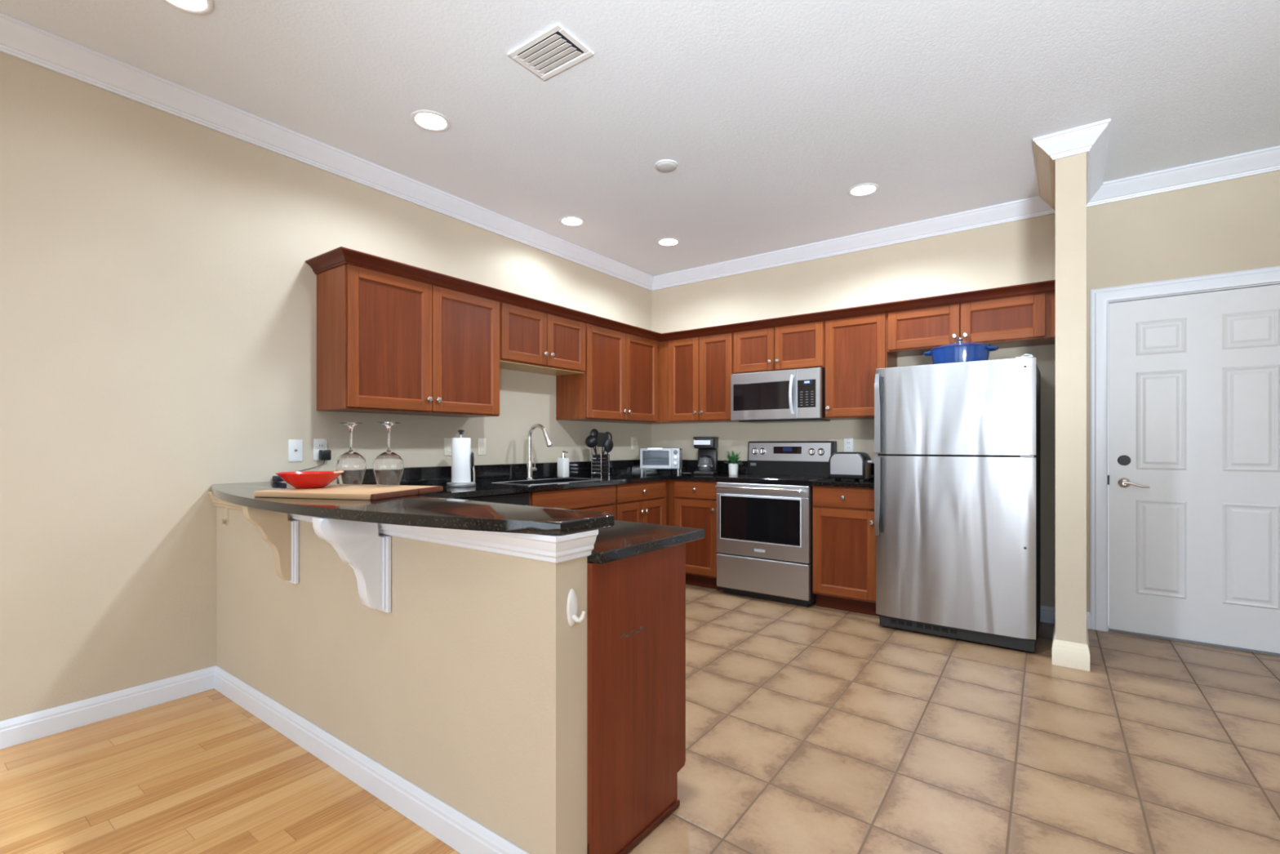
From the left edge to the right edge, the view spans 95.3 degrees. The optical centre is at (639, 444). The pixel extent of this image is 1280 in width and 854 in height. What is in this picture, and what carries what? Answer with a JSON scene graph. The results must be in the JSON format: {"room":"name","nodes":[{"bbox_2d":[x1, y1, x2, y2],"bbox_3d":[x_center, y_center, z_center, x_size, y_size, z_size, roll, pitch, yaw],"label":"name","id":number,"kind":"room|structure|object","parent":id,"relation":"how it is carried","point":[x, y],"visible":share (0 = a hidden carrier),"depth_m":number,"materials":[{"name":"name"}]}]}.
{"room":"kitchen","nodes":[
{"label":"kitchen","id":0,"kind":"room"},
{"bbox_2d":[0,52,651,720],"bbox_3d":[-2.600,-0.186,2.239,0.120,2.903,9.220,0,0,36],"label":"wall","id":1,"kind":"structure","parent":0,"point":[158,288],"depth_m":2.66,"materials":[{"name":"paint"}]},
{"bbox_2d":[0,665,216,749],"bbox_3d":[-3.673,1.132,0.668,0.016,0.104,5.419,0,0,36],"label":"baseboard","id":2,"kind":"structure","parent":1,"relation":"attached to","point":[39,724],"depth_m":2.50,"materials":[{"name":"white paint"}]},
{"bbox_2d":[288,439,302,462],"bbox_3d":[-1.852,0.033,3.139,0.014,0.118,0.072,0,0,36],"label":"cable jack","id":3,"kind":"object","parent":1,"relation":"attached to","point":[295,446],"visible":1,"depth_m":3.14,"materials":[{"name":"white plastic"}]},
{"bbox_2d":[313,439,327,460],"bbox_3d":[-1.777,0.028,3.245,0.008,0.118,0.072,0,0,36],"label":"wall outlet","id":4,"kind":"object","parent":1,"relation":"attached to","point":[318,444],"visible":0.76,"depth_m":3.23,"materials":[{"name":"white plastic"}]},
{"bbox_2d":[296,449,331,471],"bbox_3d":[-1.809,0.097,3.164,0.036,0.133,0.250,0,0,36],"label":"charger","id":5,"kind":"object","parent":4,"relation":"attached to","point":[323,455],"visible":0.88,"depth_m":3.23,"materials":[{"name":"black plastic"}]},
{"bbox_2d":[317,443,324,455],"bbox_3d":[-1.775,0.028,3.244,0.002,0.068,0.034,0,0,36],"label":"socket","id":6,"kind":"object","parent":4,"relation":"attached to","point":[320,446],"depth_m":3.24,"materials":[{"name":"white plastic"}]},
{"bbox_2d":[0,13,653,290],"bbox_3d":[-2.549,-1.585,2.126,0.095,0.105,9.099,0,0,36],"label":"trim","id":7,"kind":"structure","parent":1,"relation":"attached to","point":[19,39],"depth_m":2.95,"materials":[{"name":"white paint"}]},
{"bbox_2d":[316,263,499,417],"bbox_3d":[-1.343,-0.576,3.537,0.360,0.778,1.025,0,0,36],"label":"upper cabinet","id":8,"kind":"object","parent":1,"relation":"attached to","point":[387,344],"visible":0.98,"depth_m":3.30,"materials":[{"name":"brown wood"}]},
{"bbox_2d":[305,246,661,342],"bbox_3d":[-0.799,-0.972,4.251,0.388,0.062,2.936,0,0,36],"label":"crown molding","id":9,"kind":"structure","parent":8,"relation":"attached to","point":[340,255],"depth_m":3.54,"materials":[{"name":"brown wood"}]},
{"bbox_2d":[444,437,451,455],"bbox_3d":[-1.282,0.015,3.916,0.009,0.118,0.072,0,0,36],"label":"wall switch","id":10,"kind":"object","parent":1,"relation":"attached to","point":[447,441],"visible":0.72,"depth_m":3.90,"materials":[{"name":"beige plastic"}]},
{"bbox_2d":[477,438,486,454],"bbox_3d":[-1.120,0.015,4.136,0.009,0.118,0.072,0,0,36],"label":"wall switch","id":11,"kind":"object","parent":1,"relation":"attached to","point":[482,442],"visible":1,"depth_m":4.13,"materials":[{"name":"beige plastic"}]},
{"bbox_2d":[337,459,652,485],"bbox_3d":[-0.798,0.204,4.561,0.021,0.117,3.099,0,0,36],"label":"backsplash","id":12,"kind":"structure","parent":1,"relation":"attached to","point":[412,476],"depth_m":4.24,"materials":[{"name":"black stone"}]},
{"bbox_2d":[499,302,585,375],"bbox_3d":[-0.788,-0.760,4.290,0.360,0.409,0.844,0,0,36],"label":"upper cabinet","id":13,"kind":"object","parent":1,"relation":"attached to","point":[533,341],"visible":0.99,"depth_m":4.16,"materials":[{"name":"brown wood"}]},
{"bbox_2d":[555,323,657,423],"bbox_3d":[-0.239,-0.583,5.034,0.360,0.765,1.005,0,0,36],"label":"upper cabinet","id":14,"kind":"object","parent":1,"relation":"attached to","point":[619,382],"visible":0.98,"depth_m":4.81,"materials":[{"name":"brown wood"}]},
{"bbox_2d":[631,437,635,449],"bbox_3d":[-0.061,-0.010,5.572,0.008,0.118,0.072,0,0,36],"label":"wall outlet","id":15,"kind":"object","parent":1,"relation":"attached to","point":[633,439],"visible":1,"depth_m":5.57,"materials":[{"name":"beige plastic"}]},
{"bbox_2d":[216,506,586,853],"bbox_3d":[-1.107,0.705,2.218,2.308,0.960,0.120,0,0,36],"label":"wall","id":16,"kind":"structure","parent":0,"point":[472,689],"depth_m":1.77,"materials":[{"name":"paint"}]},
{"bbox_2d":[221,507,228,526],"bbox_3d":[-1.974,0.340,2.764,0.043,0.100,0.029,0,0,36],"label":"wall hook","id":17,"kind":"object","parent":16,"relation":"attached to","point":[226,513],"visible":0.98,"depth_m":2.77,"materials":[{"name":"beige paint"}]},
{"bbox_2d":[208,491,292,519],"bbox_3d":[-1.742,0.265,2.588,0.844,0.076,0.036,0,0,36],"label":"trim","id":18,"kind":"structure","parent":16,"relation":"attached to","point":[217,502],"depth_m":2.75,"materials":[{"name":"beige paint"}]},
{"bbox_2d":[242,505,298,583],"bbox_3d":[-1.449,0.391,2.284,0.090,0.329,0.176,0,0,36],"label":"corbel","id":19,"kind":"object","parent":16,"relation":"attached to","point":[281,533],"visible":0.93,"depth_m":2.30,"materials":[{"name":"white paint"}]},
{"bbox_2d":[312,517,391,613],"bbox_3d":[-0.924,0.391,1.870,0.090,0.329,0.220,0,0,36],"label":"corbel","id":20,"kind":"object","parent":16,"relation":"attached to","point":[359,544],"visible":0.97,"depth_m":1.89,"materials":[{"name":"white paint"}]},
{"bbox_2d":[213,665,529,853],"bbox_3d":[-1.148,1.132,2.162,2.307,0.104,0.016,0,0,36],"label":"baseboard","id":21,"kind":"structure","parent":16,"relation":"attached to","point":[465,835],"depth_m":1.97,"materials":[{"name":"white paint"}]},
{"bbox_2d":[211,481,614,534],"bbox_3d":[-1.118,0.209,2.165,2.351,0.032,0.458,0,0,36],"label":"bar","id":22,"kind":"object","parent":16,"relation":"on","point":[415,510],"visible":0.98,"depth_m":1.72,"materials":[{"name":"black stone"}]},
{"bbox_2d":[272,475,284,481],"bbox_3d":[-1.885,0.178,3.053,0.056,0.029,0.050,0,0,36],"label":"box","id":23,"kind":"object","parent":22,"relation":"on","point":[275,478],"visible":0.6,"depth_m":3.03,"materials":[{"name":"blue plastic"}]},
{"bbox_2d":[253,484,443,500],"bbox_3d":[-1.116,0.182,2.275,0.525,0.021,0.405,0,0,14],"label":"cutting board","id":24,"kind":"object","parent":22,"relation":"on","point":[362,491],"visible":0.99,"depth_m":2.14,"materials":[{"name":"brown wood"}]},
{"bbox_2d":[275,470,343,488],"bbox_3d":[-1.308,0.139,2.314,0.236,0.064,0.237,0,0,36],"label":"bowl","id":25,"kind":"object","parent":24,"relation":"on","point":[302,479],"visible":1,"depth_m":2.25,"materials":[{"name":"red ceramic"}]},
{"bbox_2d":[334,422,366,485],"bbox_3d":[-1.223,0.040,2.469,0.120,0.262,0.120,0,0,36],"label":"wine glass","id":26,"kind":"object","parent":24,"relation":"on","point":[353,464],"visible":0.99,"depth_m":2.43,"materials":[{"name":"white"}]},
{"bbox_2d":[373,422,404,486],"bbox_3d":[-1.042,0.040,2.418,0.120,0.262,0.120,0,0,36],"label":"wine glass","id":27,"kind":"object","parent":24,"relation":"on","point":[388,466],"visible":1,"depth_m":2.38,"materials":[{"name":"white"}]},
{"bbox_2d":[289,513,598,563],"bbox_3d":[-0.762,0.265,1.942,1.500,0.076,0.160,0,0,36],"label":"trim","id":28,"kind":"structure","parent":16,"relation":"attached to","point":[553,548],"depth_m":1.56,"materials":[{"name":"white paint"}]},
{"bbox_2d":[566,588,585,626],"bbox_3d":[-0.166,0.428,1.524,0.029,0.100,0.043,0,0,36],"label":"wall hook","id":29,"kind":"object","parent":16,"relation":"attached to","point":[571,605],"visible":1,"depth_m":1.52,"materials":[{"name":"white plastic"}]},
{"bbox_2d":[0,0,1279,275],"bbox_3d":[0.176,-1.688,0.190,7.020,0.100,9.220,0,0,36],"label":"ceiling","id":30,"kind":"structure","parent":0,"point":[768,113],"depth_m":2.70,"materials":[{"name":"paint"}]},
{"bbox_2d":[161,0,213,14],"bbox_3d":[-1.669,-1.634,2.123,0.192,0.006,0.192,0,0,36],"label":"recessed light","id":31,"kind":"object","parent":30,"relation":"in","point":[192,6],"visible":1,"depth_m":2.17,"materials":[{"name":"glass"}]},
{"bbox_2d":[410,110,450,131],"bbox_3d":[-1.058,-1.634,2.953,0.192,0.006,0.192,0,0,36],"label":"recessed light","id":32,"kind":"object","parent":30,"relation":"in","point":[432,121],"visible":1,"depth_m":2.94,"materials":[{"name":"glass"}]},
{"bbox_2d":[507,22,594,79],"bbox_3d":[-0.373,-1.630,2.438,0.296,0.014,0.217,0,0,36],"label":"ceiling vent","id":33,"kind":"object","parent":30,"relation":"in","point":[554,46],"visible":1,"depth_m":2.43,"materials":[{"name":"metal"}]},
{"bbox_2d":[559,216,585,226],"bbox_3d":[-0.498,-1.634,4.279,0.192,0.006,0.192,0,0,36],"label":"recessed light","id":34,"kind":"object","parent":30,"relation":"in","point":[572,221],"visible":1,"depth_m":4.27,"materials":[{"name":"glass"}]},
{"bbox_2d":[654,159,678,171],"bbox_3d":[0.155,-1.628,3.420,0.136,0.019,0.136,0,0,36],"label":"smoke detector","id":35,"kind":"object","parent":30,"relation":"attached to","point":[666,165],"visible":1,"depth_m":3.39,"materials":[{"name":"plastic"}]},
{"bbox_2d":[656,237,679,246],"bbox_3d":[0.229,-1.634,4.718,0.192,0.006,0.192,0,0,36],"label":"recessed light","id":36,"kind":"object","parent":30,"relation":"in","point":[667,242],"visible":1,"depth_m":4.70,"materials":[{"name":"glass"}]},
{"bbox_2d":[847,182,879,196],"bbox_3d":[1.437,-1.634,3.752,0.192,0.006,0.192,0,0,36],"label":"recessed light","id":37,"kind":"object","parent":30,"relation":"in","point":[863,189],"visible":1,"depth_m":3.74,"materials":[{"name":"glass"}]},
{"bbox_2d":[0,583,1279,853],"bbox_3d":[0.224,1.225,0.155,6.900,0.080,9.220,0,0,36],"label":"floor","id":38,"kind":"structure","parent":0,"point":[812,729],"depth_m":2.18,"materials":[{"name":"ceramic"}]},
{"bbox_2d":[453,492,529,505],"bbox_3d":[-1.093,0.743,3.612,0.616,0.883,0.600,0,0,36],"label":"dishwasher","id":39,"kind":"object","parent":38,"relation":"on","point":[520,498],"visible":0.04,"depth_m":3.54,"materials":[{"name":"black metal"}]},
{"bbox_2d":[528,484,615,519],"bbox_3d":[-0.667,0.740,4.210,0.648,0.888,0.860,0,0,36],"label":"base cabinet","id":40,"kind":"object","parent":38,"relation":"on","point":[602,499],"visible":0.19,"depth_m":4.06,"materials":[{"name":"brown wood"}]},
{"bbox_2d":[586,542,685,853],"bbox_3d":[-0.644,0.752,2.268,1.673,0.863,0.507,0,0,36],"label":"base cabinet","id":41,"kind":"object","parent":38,"relation":"on","point":[636,605],"visible":0.4,"depth_m":1.72,"materials":[{"name":"brown wood"}]},
{"bbox_2d":[586,520,704,564],"bbox_3d":[-0.888,0.304,2.472,2.357,0.032,0.546,0,0,36],"label":"countertop","id":42,"kind":"structure","parent":41,"relation":"on","point":[624,540],"depth_m":1.82,"materials":[{"name":"black stone"}]},
{"bbox_2d":[614,480,666,524],"bbox_3d":[-0.204,0.740,4.838,0.648,0.888,0.699,0,0,36],"label":"base cabinet","id":43,"kind":"object","parent":38,"relation":"on","point":[645,502],"visible":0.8,"depth_m":4.64,"materials":[{"name":"brown wood"}]},
{"bbox_2d":[666,479,723,590],"bbox_3d":[0.360,0.740,5.230,1.087,0.888,0.648,0,0,36],"label":"base cabinet","id":44,"kind":"object","parent":38,"relation":"on","point":[689,503],"visible":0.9,"depth_m":4.80,"materials":[{"name":"brown wood"}]},
{"bbox_2d":[417,471,742,498],"bbox_3d":[-0.341,0.279,4.279,1.092,0.032,3.011,0,0,36],"label":"countertop","id":45,"kind":"structure","parent":44,"relation":"on","point":[482,488],"depth_m":4.17,"materials":[{"name":"black stone"}]},
{"bbox_2d":[445,429,475,487],"bbox_3d":[-1.123,0.085,3.661,0.180,0.354,0.180,0,0,36],"label":"paper towel holder","id":46,"kind":"object","parent":45,"relation":"on","point":[460,431],"visible":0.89,"depth_m":3.63,"materials":[{"name":"metal"}]},
{"bbox_2d":[451,437,471,482],"bbox_3d":[-1.123,0.098,3.661,0.116,0.278,0.116,0,0,36],"label":"paper towel roll","id":47,"kind":"object","parent":46,"relation":"on","point":[460,446],"visible":1,"depth_m":3.61,"materials":[{"name":"white paper"}]},
{"bbox_2d":[525,423,551,479],"bbox_3d":[-0.735,0.055,4.306,0.259,0.415,0.092,0,0,36],"label":"faucet","id":48,"kind":"object","parent":45,"relation":"on","point":[529,464],"visible":1,"depth_m":4.33,"materials":[{"name":"silver metal"}]},
{"bbox_2d":[492,477,603,484],"bbox_3d":[-0.645,0.364,4.170,0.379,0.208,0.734,0,0,36],"label":"sink","id":49,"kind":"object","parent":45,"relation":"in","point":[561,477],"visible":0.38,"depth_m":4.12,"materials":[{"name":"metal"}]},
{"bbox_2d":[557,449,568,477],"bbox_3d":[-0.609,0.154,4.659,0.081,0.217,0.070,0,0,36],"label":"soap dispenser","id":50,"kind":"object","parent":45,"relation":"on","point":[562,462],"visible":1,"depth_m":4.64,"materials":[{"name":"white ceramic"}]},
{"bbox_2d":[591,453,609,475],"bbox_3d":[-0.336,0.170,4.955,0.112,0.185,0.112,0,0,36],"label":"utensil holder","id":51,"kind":"object","parent":45,"relation":"on","point":[597,468],"visible":0.96,"depth_m":4.92,"materials":[{"name":"silver metal"}]},
{"bbox_2d":[585,435,599,461],"bbox_3d":[-0.367,0.088,4.879,0.085,0.330,0.199,0,0,36],"label":"ladle","id":52,"kind":"object","parent":51,"relation":"in","point":[591,441],"visible":0.97,"depth_m":4.81,"materials":[{"name":"black plastic"}]},
{"bbox_2d":[590,428,598,453],"bbox_3d":[-0.382,0.059,4.929,0.079,0.383,0.032,0,0,-34],"label":"serving spoon","id":53,"kind":"object","parent":51,"relation":"in","point":[594,432],"visible":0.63,"depth_m":4.92,"materials":[{"name":"black plastic"}]},
{"bbox_2d":[596,432,608,453],"bbox_3d":[-0.316,0.075,4.936,0.100,0.352,0.016,0,0,-20],"label":"turner","id":54,"kind":"object","parent":51,"relation":"in","point":[602,437],"visible":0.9,"depth_m":4.93,"materials":[{"name":"black plastic"}]},
{"bbox_2d":[603,431,612,453],"bbox_3d":[-0.310,0.071,5.014,0.052,0.363,0.164,0,0,44],"label":"utensil","id":55,"kind":"object","parent":51,"relation":"in","point":[609,433],"visible":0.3,"depth_m":5.05,"materials":[{"name":"black plastic"}]},
{"bbox_2d":[604,439,613,467],"bbox_3d":[-0.271,0.102,4.922,0.083,0.298,0.054,0,0,16],"label":"spoon","id":56,"kind":"object","parent":51,"relation":"in","point":[608,445],"visible":1,"depth_m":4.91,"materials":[{"name":"black plastic"}]},
{"bbox_2d":[640,448,682,473],"bbox_3d":[0.196,0.146,5.410,0.364,0.232,0.264,0,0,10],"label":"toaster oven","id":57,"kind":"object","parent":45,"relation":"on","point":[650,458],"visible":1,"depth_m":5.32,"materials":[{"name":"silver metal"}]},
{"bbox_2d":[693,436,719,475],"bbox_3d":[0.584,0.097,5.145,0.188,0.330,0.218,0,0,18],"label":"coffee maker","id":58,"kind":"object","parent":45,"relation":"on","point":[707,446],"visible":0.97,"depth_m":5.07,"materials":[{"name":"black plastic"}]},
{"bbox_2d":[697,454,715,471],"bbox_3d":[0.586,0.163,5.105,0.162,0.140,0.140,0,0,18],"label":"coffee carafe","id":59,"kind":"object","parent":58,"relation":"on","point":[705,464],"visible":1,"depth_m":5.06,"materials":[{"name":"clear glass"}]},
{"bbox_2d":[723,450,742,475],"bbox_3d":[0.791,0.156,5.001,0.183,0.212,0.144,0,0,-14],"label":"potted plant","id":60,"kind":"object","parent":45,"relation":"on","point":[732,467],"visible":1,"depth_m":4.97,"materials":[{"name":"green plant"}]},
{"bbox_2d":[715,440,836,606],"bbox_3d":[1.077,0.579,4.641,0.754,1.211,0.688,0,0,36],"label":"range","id":61,"kind":"object","parent":38,"relation":"on","point":[764,520],"visible":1,"depth_m":4.45,"materials":[{"name":"silver metal"}]},
{"bbox_2d":[716,474,829,485],"bbox_3d":[1.077,0.277,4.640,0.754,0.041,0.548,0,0,36],"label":"cooktop","id":62,"kind":"object","parent":61,"relation":"in","point":[741,479],"depth_m":4.49,"materials":[{"name":"black glass"}]},
{"bbox_2d":[812,485,879,616],"bbox_3d":[1.600,0.740,4.315,0.461,0.888,0.648,0,0,36],"label":"base cabinet","id":63,"kind":"object","parent":38,"relation":"on","point":[844,537],"visible":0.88,"depth_m":4.09,"materials":[{"name":"brown wood"}]},
{"bbox_2d":[809,478,874,488],"bbox_3d":[1.605,0.279,4.314,0.476,0.032,0.644,0,0,36],"label":"countertop","id":64,"kind":"structure","parent":63,"relation":"on","point":[847,482],"depth_m":4.11,"materials":[{"name":"black stone"}]},
{"bbox_2d":[828,452,873,480],"bbox_3d":[1.572,0.159,4.323,0.290,0.206,0.182,0,0,36],"label":"toaster","id":65,"kind":"object","parent":64,"relation":"on","point":[853,465],"visible":1,"depth_m":4.25,"materials":[{"name":"silver plastic"}]},
{"bbox_2d":[874,354,1040,652],"bbox_3d":[2.080,0.332,3.806,0.861,1.705,0.780,0,0,36],"label":"refrigerator","id":66,"kind":"object","parent":38,"relation":"on","point":[957,445],"visible":1,"depth_m":3.50,"materials":[{"name":"metal"}]},
{"bbox_2d":[923,337,999,364],"bbox_3d":[2.019,-0.579,3.683,0.421,0.196,0.265,0,0,36],"label":"pot","id":67,"kind":"object","parent":66,"relation":"on","point":[959,352],"visible":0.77,"depth_m":3.58,"materials":[{"name":"blue metal"}]},
{"bbox_2d":[651,170,1279,612],"bbox_3d":[2.925,-0.227,3.816,6.900,2.823,0.120,0,0,36],"label":"wall","id":68,"kind":"structure","parent":0,"point":[1231,225],"depth_m":4.03,"materials":[{"name":"paint"}]},
{"bbox_2d":[635,332,738,423],"bbox_3d":[0.438,-0.584,5.352,1.069,0.762,0.360,0,0,36],"label":"upper cabinet","id":69,"kind":"object","parent":68,"relation":"attached to","point":[694,374],"visible":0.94,"depth_m":5.13,"materials":[{"name":"brown wood"}]},
{"bbox_2d":[660,280,1055,342],"bbox_3d":[1.358,-0.972,4.449,2.961,0.062,0.056,0,0,36],"label":"crown molding","id":70,"kind":"structure","parent":69,"relation":"attached to","point":[1046,286],"depth_m":4.19,"materials":[{"name":"brown wood"}]},
{"bbox_2d":[652,459,747,474],"bbox_3d":[0.555,0.204,5.475,1.071,0.117,0.021,0,0,36],"label":"backsplash","id":71,"kind":"structure","parent":68,"relation":"attached to","point":[688,465],"depth_m":5.47,"materials":[{"name":"black stone"}]},
{"bbox_2d":[733,320,825,373],"bbox_3d":[1.181,-0.778,4.804,0.775,0.374,0.360,0,0,36],"label":"upper cabinet","id":72,"kind":"object","parent":68,"relation":"attached to","point":[798,346],"visible":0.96,"depth_m":4.66,"materials":[{"name":"brown wood"}]},
{"bbox_2d":[730,367,831,422],"bbox_3d":[1.158,-0.387,4.755,0.754,0.398,0.464,0,0,36],"label":"microwave","id":73,"kind":"object","parent":72,"relation":"attached to","point":[793,395],"visible":0.98,"depth_m":4.59,"materials":[{"name":"silver metal"}]},
{"bbox_2d":[844,437,853,452],"bbox_3d":[1.668,0.007,4.663,0.072,0.118,0.008,0,0,36],"label":"wall outlet","id":74,"kind":"object","parent":68,"relation":"attached to","point":[848,442],"visible":0.9,"depth_m":4.66,"materials":[{"name":"white plastic"}]},
{"bbox_2d":[846,440,850,449],"bbox_3d":[1.666,0.007,4.661,0.034,0.068,0.002,0,0,36],"label":"socket","id":75,"kind":"object","parent":74,"relation":"attached to","point":[848,442],"depth_m":4.66,"materials":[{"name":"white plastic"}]},
{"bbox_2d":[651,195,1055,290],"bbox_3d":[1.411,-1.585,4.799,3.295,0.105,0.095,0,0,36],"label":"trim","id":76,"kind":"structure","parent":68,"relation":"attached to","point":[1034,206],"depth_m":4.52,"materials":[{"name":"white paint"}]},
{"bbox_2d":[825,313,897,419],"bbox_3d":[1.675,-0.582,4.439,0.450,0.766,0.360,0,0,36],"label":"upper cabinet","id":77,"kind":"object","parent":68,"relation":"attached to","point":[855,347],"visible":0.91,"depth_m":4.33,"materials":[{"name":"brown wood"}]},
{"bbox_2d":[871,462,874,478],"bbox_3d":[1.790,0.204,4.565,0.476,0.117,0.021,0,0,36],"label":"backsplash","id":78,"kind":"structure","parent":68,"relation":"attached to","point":[872,464],"depth_m":4.54,"materials":[{"name":"black stone"}]},
{"bbox_2d":[887,291,1055,357],"bbox_3d":[2.256,-0.815,4.010,0.994,0.300,0.360,0,0,36],"label":"upper cabinet","id":79,"kind":"object","parent":68,"relation":"attached to","point":[1024,321],"visible":0.91,"depth_m":3.87,"materials":[{"name":"brown wood"}]},
{"bbox_2d":[1040,605,1055,623],"bbox_3d":[2.373,1.132,4.138,0.930,0.104,0.016,0,0,36],"label":"baseboard","id":80,"kind":"structure","parent":68,"relation":"attached to","point":[1047,613],"depth_m":3.88,"materials":[{"name":"white paint"}]},
{"bbox_2d":[1086,611,1090,628],"bbox_3d":[2.888,1.132,3.758,0.022,0.104,0.016,0,0,36],"label":"baseboard","id":81,"kind":"structure","parent":68,"relation":"attached to","point":[1088,615],"depth_m":3.75,"materials":[{"name":"white paint"}]},
{"bbox_2d":[1086,145,1279,207],"bbox_3d":[4.241,-1.585,2.711,3.469,0.105,0.095,0,0,36],"label":"trim","id":82,"kind":"structure","parent":68,"relation":"attached to","point":[1267,160],"depth_m":3.44,"materials":[{"name":"white paint"}]},
{"bbox_2d":[1089,266,1279,631],"bbox_3d":[3.373,0.094,3.470,1.105,2.180,0.136,0,0,36],"label":"trim","id":83,"kind":"structure","parent":68,"relation":"attached to","point":[1099,305],"depth_m":3.71,"materials":[{"name":"white paint"}]},
{"bbox_2d":[1107,284,1279,656],"bbox_3d":[3.360,0.143,3.457,0.921,2.084,0.142,0,0,36],"label":"door","id":84,"kind":"structure","parent":68,"relation":"in","point":[1193,477],"depth_m":3.48,"materials":[{"name":"white paint"}]},
{"bbox_2d":[1055,152,1086,644],"bbox_3d":[2.555,-0.227,3.462,0.133,2.823,0.890,0,0,36],"label":"wall","id":85,"kind":"structure","parent":0,"point":[1070,171],"depth_m":3.10,"materials":[{"name":"paint"}]},
{"bbox_2d":[1032,141,1055,211],"bbox_3d":[2.434,-1.585,3.491,0.096,0.105,0.985,0,0,36],"label":"trim","id":86,"kind":"structure","parent":85,"relation":"attached to","point":[1045,165],"depth_m":3.42,"materials":[{"name":"beige paint"}]},
{"bbox_2d":[1052,612,1089,671],"bbox_3d":[2.545,1.117,3.448,0.163,0.134,0.885,0,0,36],"label":"baseboard","id":87,"kind":"structure","parent":85,"relation":"attached to","point":[1064,653],"depth_m":3.10,"materials":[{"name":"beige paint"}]},
{"bbox_2d":[1032,118,1111,159],"bbox_3d":[2.262,-1.585,3.065,0.325,0.105,0.095,0,0,36],"label":"trim","id":88,"kind":"structure","parent":85,"relation":"attached to","point":[1077,140],"depth_m":3.06,"materials":[{"name":"white paint"}]},
{"bbox_2d":[1086,120,1111,204],"bbox_3d":[2.619,-1.585,3.355,0.095,0.105,0.985,0,0,36],"label":"trim","id":89,"kind":"structure","parent":85,"relation":"attached to","point":[1096,156],"depth_m":3.28,"materials":[{"name":"white paint"}]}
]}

